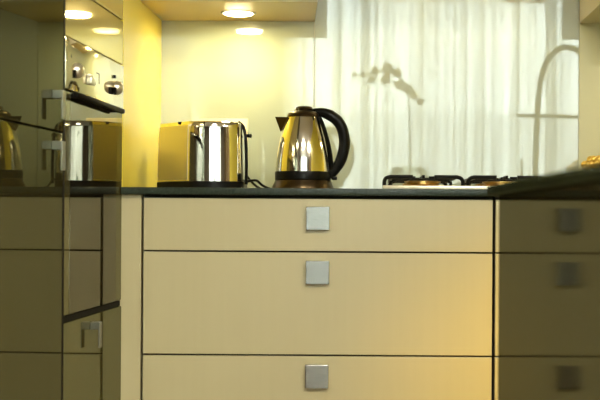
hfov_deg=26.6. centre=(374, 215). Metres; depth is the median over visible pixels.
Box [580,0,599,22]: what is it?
upper cabinet
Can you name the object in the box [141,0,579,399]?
wall
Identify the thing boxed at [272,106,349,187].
kettle
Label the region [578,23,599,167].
panel
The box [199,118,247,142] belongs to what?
socket plate
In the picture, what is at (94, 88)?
oven
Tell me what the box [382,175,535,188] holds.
gas hob
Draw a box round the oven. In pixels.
[64,36,124,315]
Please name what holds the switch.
attached to the oven
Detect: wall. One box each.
[121,0,161,186]
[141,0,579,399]
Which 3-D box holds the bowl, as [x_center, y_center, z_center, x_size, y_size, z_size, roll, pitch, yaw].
[0.691,-0.120,3.690,0.179,0.110,0.177,0,0,0]
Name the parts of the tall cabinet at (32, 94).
door, door, handle, handle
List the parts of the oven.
knob, glass, control panel, handle, knob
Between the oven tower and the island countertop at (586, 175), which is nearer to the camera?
the island countertop at (586, 175)
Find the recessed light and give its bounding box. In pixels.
[221,10,255,16]
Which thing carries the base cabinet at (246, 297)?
on the floor
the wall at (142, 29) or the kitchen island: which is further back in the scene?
the wall at (142, 29)
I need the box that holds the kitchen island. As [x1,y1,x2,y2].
[498,183,599,399]
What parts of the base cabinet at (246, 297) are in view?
drawer, handle, drawer, handle, drawer, handle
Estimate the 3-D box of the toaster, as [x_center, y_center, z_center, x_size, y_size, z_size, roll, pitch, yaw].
[-0.421,-0.168,3.630,0.275,0.191,0.392,0,0,35]
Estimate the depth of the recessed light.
3.64 m
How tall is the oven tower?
2.300 m
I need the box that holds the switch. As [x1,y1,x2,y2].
[86,74,95,85]
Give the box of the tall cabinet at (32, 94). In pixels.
[0,0,65,399]
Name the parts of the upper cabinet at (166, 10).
door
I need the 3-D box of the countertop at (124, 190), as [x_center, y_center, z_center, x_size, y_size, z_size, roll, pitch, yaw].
[0.390,-0.059,3.533,2.117,0.018,0.606,0,0,0]
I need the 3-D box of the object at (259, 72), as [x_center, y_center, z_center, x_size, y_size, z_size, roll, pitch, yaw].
[-0.417,-0.332,3.832,0.462,0.518,0.006,0,0,0]
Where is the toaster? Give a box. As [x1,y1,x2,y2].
[157,121,269,187]
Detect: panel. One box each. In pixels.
[117,194,142,399]
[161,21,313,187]
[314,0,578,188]
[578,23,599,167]
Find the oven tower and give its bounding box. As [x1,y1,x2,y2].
[44,0,122,399]
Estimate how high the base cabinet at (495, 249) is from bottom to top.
0.882 m
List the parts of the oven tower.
door, panel, handle, door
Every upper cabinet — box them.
[141,0,316,20]
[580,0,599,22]
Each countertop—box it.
[121,187,498,196]
[487,163,599,195]
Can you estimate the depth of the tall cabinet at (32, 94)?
2.48 m
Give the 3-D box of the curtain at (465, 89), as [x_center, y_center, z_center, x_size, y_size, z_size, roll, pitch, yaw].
[0.218,-0.619,3.832,0.800,1.100,0.006,0,0,0]
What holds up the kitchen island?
on the floor
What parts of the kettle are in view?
spout, lid, handle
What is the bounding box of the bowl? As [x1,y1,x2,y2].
[581,155,599,166]
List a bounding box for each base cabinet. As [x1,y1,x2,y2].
[142,195,492,399]
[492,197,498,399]
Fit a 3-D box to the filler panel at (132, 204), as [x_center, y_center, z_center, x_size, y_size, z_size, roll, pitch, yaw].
[-0.637,0.385,3.260,0.068,0.882,0.019,0,0,0]
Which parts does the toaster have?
plate, edge trim, cord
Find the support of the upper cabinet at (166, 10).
attached to the wall at (579, 0)
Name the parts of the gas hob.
burner, plate, burner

